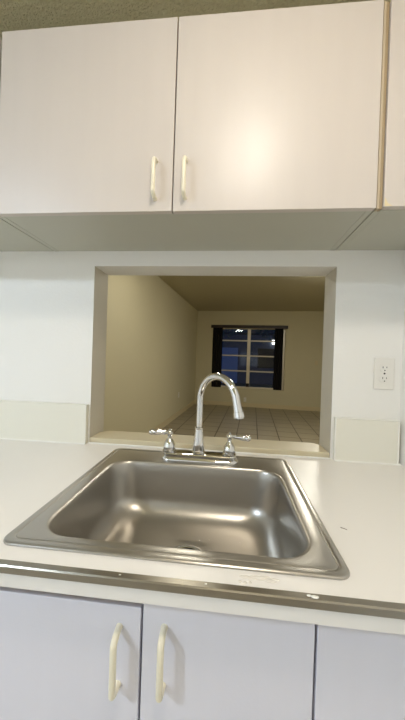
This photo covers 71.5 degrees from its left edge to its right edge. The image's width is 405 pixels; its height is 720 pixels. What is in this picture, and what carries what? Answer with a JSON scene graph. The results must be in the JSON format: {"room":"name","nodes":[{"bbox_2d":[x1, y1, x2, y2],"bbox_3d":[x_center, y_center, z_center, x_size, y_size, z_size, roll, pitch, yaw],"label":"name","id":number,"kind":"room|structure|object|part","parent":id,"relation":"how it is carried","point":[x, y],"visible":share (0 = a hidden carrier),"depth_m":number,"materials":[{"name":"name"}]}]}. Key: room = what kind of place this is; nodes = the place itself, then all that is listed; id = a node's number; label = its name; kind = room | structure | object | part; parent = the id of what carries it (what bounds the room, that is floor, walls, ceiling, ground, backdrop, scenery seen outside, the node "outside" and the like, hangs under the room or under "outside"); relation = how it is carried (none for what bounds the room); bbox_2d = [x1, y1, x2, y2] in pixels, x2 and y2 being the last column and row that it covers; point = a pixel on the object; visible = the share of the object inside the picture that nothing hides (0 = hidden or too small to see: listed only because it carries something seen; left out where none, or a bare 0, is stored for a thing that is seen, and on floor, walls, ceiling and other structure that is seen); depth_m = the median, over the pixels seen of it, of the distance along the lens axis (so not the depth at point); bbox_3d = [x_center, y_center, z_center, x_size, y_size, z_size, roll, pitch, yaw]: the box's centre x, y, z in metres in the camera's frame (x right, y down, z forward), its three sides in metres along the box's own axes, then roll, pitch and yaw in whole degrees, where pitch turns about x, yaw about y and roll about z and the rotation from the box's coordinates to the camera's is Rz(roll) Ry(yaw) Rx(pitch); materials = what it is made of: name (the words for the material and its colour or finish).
{"room":"kitchen","nodes":[
{"label":"kitchen","id":0,"kind":"room"},
{"bbox_2d":[103,275,197,432],"bbox_3d":[-0.799,-0.073,4.651,0.120,2.560,6.711,2,0,10],"label":"wall","id":1,"kind":"structure","parent":0,"point":[151,334],"depth_m":4.14,"materials":[{"name":"beige paint"}]},
{"bbox_2d":[147,400,194,432],"bbox_3d":[-0.756,1.154,4.693,0.014,0.110,6.185,2,0,10],"label":"baseboard","id":2,"kind":"structure","parent":1,"relation":"attached to","point":[163,424],"depth_m":5.64,"materials":[{"name":"beige paint"}]},
{"bbox_2d":[0,0,390,39],"bbox_3d":[-1.065,-1.216,-0.417,3.568,0.080,3.200,2,0,6],"label":"ceiling","id":3,"kind":"structure","parent":0,"point":[15,15],"depth_m":0.93,"materials":[{"name":"beige paint"}]},
{"bbox_2d":[0,250,404,458],"bbox_3d":[0.414,-0.006,1.115,6.100,2.560,0.126,2,0,6],"label":"wall","id":4,"kind":"structure","parent":0,"point":[53,304],"depth_m":1.14,"materials":[{"name":"white paint"}]},
{"bbox_2d":[0,37,52,250],"bbox_3d":[-0.919,-0.725,1.026,0.616,0.545,0.300,2,0,6],"label":"upper cabinet","id":5,"kind":"object","parent":4,"relation":"attached to","point":[12,238],"visible":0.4,"depth_m":1.05,"materials":[{"name":"white laminate"}]},
{"bbox_3d":[-0.930,-0.725,0.886,0.610,0.545,0.018,2,0,6],"label":"door","id":6,"kind":"part","parent":5,"relation":"part of","materials":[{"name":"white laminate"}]},
{"bbox_3d":[-0.926,-0.463,1.038,0.579,0.017,0.280,2,0,6],"label":"panel","id":7,"kind":"part","parent":5,"relation":"part of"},
{"bbox_2d":[0,400,88,443],"bbox_3d":[-1.151,0.232,1.194,1.386,0.156,0.020,2,0,6],"label":"backsplash","id":8,"kind":"structure","parent":4,"relation":"attached to","point":[31,420],"depth_m":1.13,"materials":[{"name":"laminate"}]},
{"bbox_2d":[0,0,383,250],"bbox_3d":[-0.063,-0.695,0.928,1.098,0.547,0.331,2,0,6],"label":"upper cabinet","id":9,"kind":"object","parent":4,"relation":"attached to","point":[256,130],"visible":1,"depth_m":0.80,"materials":[{"name":"white laminate"}]},
{"bbox_3d":[-0.598,-0.713,1.005,0.018,0.543,0.280,2,0,6],"label":"panel","id":10,"kind":"part","parent":9,"relation":"part of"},
{"bbox_3d":[-0.344,-0.704,0.829,0.534,0.546,0.018,2,0,6],"label":"door","id":11,"kind":"part","parent":9,"relation":"part of","materials":[{"name":"white laminate"}]},
{"bbox_3d":[-0.135,-0.511,0.785,0.013,0.118,0.032,2,0,6],"label":"handle","id":12,"kind":"part","parent":9,"relation":"part of","materials":[{"name":"beige plastic"}]},
{"bbox_3d":[-0.050,-0.508,0.777,0.013,0.118,0.032,2,0,6],"label":"handle","id":13,"kind":"part","parent":9,"relation":"part of","materials":[{"name":"beige plastic"}]},
{"bbox_3d":[-0.070,-0.433,0.955,1.062,0.017,0.280,2,0,6],"label":"panel","id":14,"kind":"part","parent":9,"relation":"part of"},
{"bbox_3d":[0.198,-0.685,0.777,0.547,0.547,0.018,2,0,6],"label":"door","id":15,"kind":"part","parent":9,"relation":"part of","materials":[{"name":"white laminate"}]},
{"bbox_3d":[0.476,-0.676,0.901,0.018,0.543,0.280,2,0,6],"label":"panel","id":16,"kind":"part","parent":9,"relation":"part of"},
{"bbox_2d":[89,431,328,457],"bbox_3d":[0.013,0.339,1.150,0.933,0.020,0.120,2,0,6],"label":"window sill","id":17,"kind":"structure","parent":4,"relation":"attached to","point":[114,437],"depth_m":1.12,"materials":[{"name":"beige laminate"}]},
{"bbox_2d":[333,417,399,463],"bbox_3d":[0.593,0.290,1.023,0.224,0.160,0.024,2,0,6],"label":"backsplash","id":18,"kind":"structure","parent":4,"relation":"attached to","point":[354,439],"depth_m":1.01,"materials":[{"name":"laminate"}]},
{"bbox_2d":[336,0,404,249],"bbox_3d":[0.608,-0.671,0.878,0.246,0.548,0.301,2,0,6],"label":"upper cabinet","id":19,"kind":"object","parent":4,"relation":"attached to","point":[383,228],"visible":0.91,"depth_m":0.74,"materials":[{"name":"white laminate"}]},
{"bbox_3d":[0.497,-0.676,0.899,0.018,0.543,0.280,2,0,6],"label":"panel","id":20,"kind":"part","parent":19,"relation":"part of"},
{"bbox_3d":[0.601,-0.410,0.890,0.208,0.017,0.280,2,0,6],"label":"panel","id":21,"kind":"part","parent":19,"relation":"part of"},
{"bbox_3d":[0.602,-0.672,0.738,0.228,0.544,0.018,2,0,6],"label":"door","id":22,"kind":"part","parent":19,"relation":"part of","materials":[{"name":"white laminate"}]},
{"bbox_2d":[373,357,394,389],"bbox_3d":[0.661,0.049,1.024,0.070,0.115,0.008,2,0,6],"label":"wall outlet","id":23,"kind":"object","parent":4,"relation":"attached to","point":[384,368],"visible":1,"depth_m":1.02,"materials":[{"name":"white plastic"}]},
{"bbox_2d":[379,375,388,382],"bbox_3d":[0.660,0.069,1.021,0.033,0.029,0.002,2,0,6],"label":"socket","id":24,"kind":"object","parent":23,"relation":"attached to","point":[382,378],"depth_m":1.02,"materials":[{"name":"white plastic"}]},
{"bbox_2d":[380,364,389,371],"bbox_3d":[0.662,0.030,1.021,0.033,0.029,0.002,2,0,6],"label":"socket","id":25,"kind":"object","parent":23,"relation":"attached to","point":[383,367],"depth_m":1.02,"materials":[{"name":"white plastic"}]},
{"bbox_2d":[161,404,319,444],"bbox_3d":[1.254,1.330,4.263,4.547,0.100,6.676,2,0,10],"label":"floor","id":26,"kind":"structure","parent":0,"point":[218,420],"depth_m":5.53,"materials":[{"name":"tile"}]},
{"bbox_2d":[158,276,324,310],"bbox_3d":[1.343,-1.319,4.244,4.540,0.080,6.681,2,0,10],"label":"ceiling","id":27,"kind":"structure","parent":0,"point":[204,293],"depth_m":5.40,"materials":[{"name":"beige paint"}]},
{"bbox_2d":[195,311,323,406],"bbox_3d":[1.914,-0.002,7.453,4.460,2.560,0.160,2,0,10],"label":"wall","id":28,"kind":"structure","parent":0,"point":[304,333],"depth_m":7.33,"materials":[{"name":"beige paint"}]},
{"bbox_2d":[211,328,222,386],"bbox_3d":[0.399,-0.083,7.685,0.267,1.639,0.042,2,0,10],"label":"curtain","id":29,"kind":"object","parent":28,"relation":"hanging from","point":[217,332],"visible":0.73,"depth_m":7.68,"materials":[{"name":"black fabric"}]},
{"bbox_2d":[211,325,287,328],"bbox_3d":[1.230,-0.880,7.467,2.010,0.080,0.050,2,0,10],"label":"curtain valance","id":30,"kind":"object","parent":28,"relation":"attached to","point":[212,326],"visible":1,"depth_m":7.44,"materials":[{"name":"brown wood"}]},
{"bbox_2d":[221,328,285,389],"bbox_3d":[1.214,-0.054,7.568,1.920,1.645,0.160,2,0,10],"label":"window","id":31,"kind":"structure","parent":28,"relation":"in","point":[248,340],"depth_m":7.57,"materials":[{"name":"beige metal"}]},
{"bbox_2d":[195,400,320,411],"bbox_3d":[1.818,1.221,7.383,4.140,0.110,0.014,2,0,10],"label":"baseboard","id":32,"kind":"structure","parent":28,"relation":"attached to","point":[255,405],"depth_m":7.40,"materials":[{"name":"beige paint"}]},
{"bbox_2d":[273,329,283,389],"bbox_3d":[1.994,-0.027,7.400,0.215,1.639,0.042,2,0,10],"label":"curtain","id":33,"kind":"object","parent":28,"relation":"hanging from","point":[278,348],"visible":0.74,"depth_m":7.40,"materials":[{"name":"black fabric"}]},
{"bbox_2d":[399,294,404,466],"bbox_3d":[0.622,0.088,-0.525,0.100,2.410,3.100,2,0,6],"label":"wall","id":34,"kind":"structure","parent":0,"point":[402,398],"depth_m":1.01,"materials":[{"name":"white paint"}]},
{"bbox_3d":[-1.144,1.283,-0.336,3.568,0.100,3.326,2,0,6],"label":"floor","id":35,"kind":"structure","parent":0,"visible":0},
{"bbox_2d":[0,586,404,719],"bbox_3d":[0.137,0.831,0.757,1.056,0.873,0.644,2,0,6],"label":"base cabinet","id":36,"kind":"object","parent":35,"relation":"on","point":[63,656],"visible":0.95,"depth_m":0.48,"materials":[{"name":"white laminate"}]},
{"bbox_3d":[-0.264,0.780,0.512,0.294,0.712,0.018,2,0,6],"label":"door","id":37,"kind":"part","parent":36,"relation":"part of","materials":[{"name":"white laminate"}]},
{"bbox_3d":[-0.148,0.515,0.475,0.013,0.113,0.032,2,0,6],"label":"handle","id":38,"kind":"part","parent":36,"relation":"part of","materials":[{"name":"beige plastic"}]},
{"bbox_3d":[-0.069,0.509,0.468,0.013,0.113,0.032,2,0,6],"label":"handle","id":39,"kind":"part","parent":36,"relation":"part of","materials":[{"name":"beige plastic"}]},
{"bbox_3d":[0.030,0.784,0.483,0.287,0.724,0.018,2,0,6],"label":"door","id":40,"kind":"part","parent":36,"relation":"part of","materials":[{"name":"white laminate"}]},
{"bbox_3d":[0.404,0.797,0.447,0.457,0.724,0.018,2,0,6],"label":"door","id":41,"kind":"part","parent":36,"relation":"part of","materials":[{"name":"white laminate"}]},
{"bbox_3d":[-1.136,0.787,0.895,1.507,0.873,0.613,2,0,6],"label":"base cabinet","id":42,"kind":"object","parent":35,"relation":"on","visible":0},
{"bbox_2d":[0,438,404,634],"bbox_3d":[-0.598,0.348,0.822,2.567,0.041,0.654,2,0,6],"label":"countertop","id":43,"kind":"structure","parent":42,"relation":"on","point":[360,505],"depth_m":0.49,"materials":[{"name":"white laminate"}]},
{"bbox_2d":[3,448,349,579],"bbox_3d":[-0.043,0.461,0.768,0.635,0.230,0.558,2,0,6],"label":"sink","id":44,"kind":"object","parent":43,"relation":"in","point":[255,514],"visible":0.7,"depth_m":0.82,"materials":[{"name":"silver metal"}]},
{"bbox_2d":[149,373,250,465],"bbox_3d":[-0.002,0.193,0.961,0.342,0.307,0.151,2,0,28],"label":"kitchen faucet","id":45,"kind":"object","parent":43,"relation":"on","point":[197,455],"visible":1,"depth_m":0.95,"materials":[{"name":"silver metal"}]},
{"bbox_3d":[-0.143,0.250,0.980,0.084,0.024,0.025,2,0,-2],"label":"lever handle","id":46,"kind":"part","parent":45,"relation":"part of","materials":[{"name":"silver metal"}]},
{"bbox_3d":[-0.013,0.275,0.971,0.045,0.090,0.045,2,0,6],"label":"spout","id":47,"kind":"part","parent":45,"relation":"part of","materials":[{"name":"silver metal"}]},
{"bbox_3d":[-0.011,0.333,0.971,0.264,0.026,0.062,2,0,6],"label":"deck plate","id":48,"kind":"part","parent":45,"relation":"part of","materials":[{"name":"silver metal"}]},
{"bbox_3d":[0.055,0.143,0.903,0.034,0.203,0.205,2,1,-40],"label":"spout","id":49,"kind":"part","parent":45,"relation":"part of","materials":[{"name":"silver metal"}]},
{"bbox_3d":[0.122,0.261,0.954,0.084,0.027,0.025,2,0,13],"label":"lever handle","id":50,"kind":"part","parent":45,"relation":"part of","materials":[{"name":"silver metal"}]},
{"bbox_2d":[238,575,279,583],"bbox_3d":[0.092,0.358,0.458,0.069,0.002,0.018,2,0,-1],"label":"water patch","id":51,"kind":"object","parent":43,"relation":"on","point":[267,579],"visible":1,"depth_m":0.46,"materials":[{"name":"beige liquid"}]},
{"label":"outside","id":52,"kind":"structure","parent":0,"visible":0},
{"bbox_2d":[221,383,271,387],"bbox_3d":[2.785,1.397,19.364,30.000,0.150,23.100,2,0,6],"label":"ground","id":53,"kind":"structure","parent":52,"point":[236,384],"depth_m":15.01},
{"bbox_2d":[223,329,242,341],"bbox_3d":[0.674,-0.976,12.580,2.662,4.558,2.739,2,0,6],"label":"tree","id":54,"kind":"object","parent":53,"relation":"on","point":[235,330],"visible":0.06,"depth_m":12.35,"materials":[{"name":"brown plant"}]},
{"bbox_2d":[221,329,274,384],"bbox_3d":[2.765,-0.753,18.398,12.800,4.160,5.010,2,0,6],"label":"neighbouring house","id":55,"kind":"structure","parent":53,"relation":"on","point":[231,347],"depth_m":15.92,"materials":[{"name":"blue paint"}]},
{"bbox_3d":[0.947,0.278,16.071,2.100,2.010,0.018,2,0,6],"label":"garage door","id":56,"kind":"part","parent":55,"relation":"part of","materials":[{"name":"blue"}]},
{"bbox_2d":[254,330,274,387],"bbox_3d":[3.505,-1.004,12.996,2.703,4.797,2.768,2,0,6],"label":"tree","id":57,"kind":"object","parent":53,"relation":"on","point":[257,331],"visible":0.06,"depth_m":13.02,"materials":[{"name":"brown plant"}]}
]}

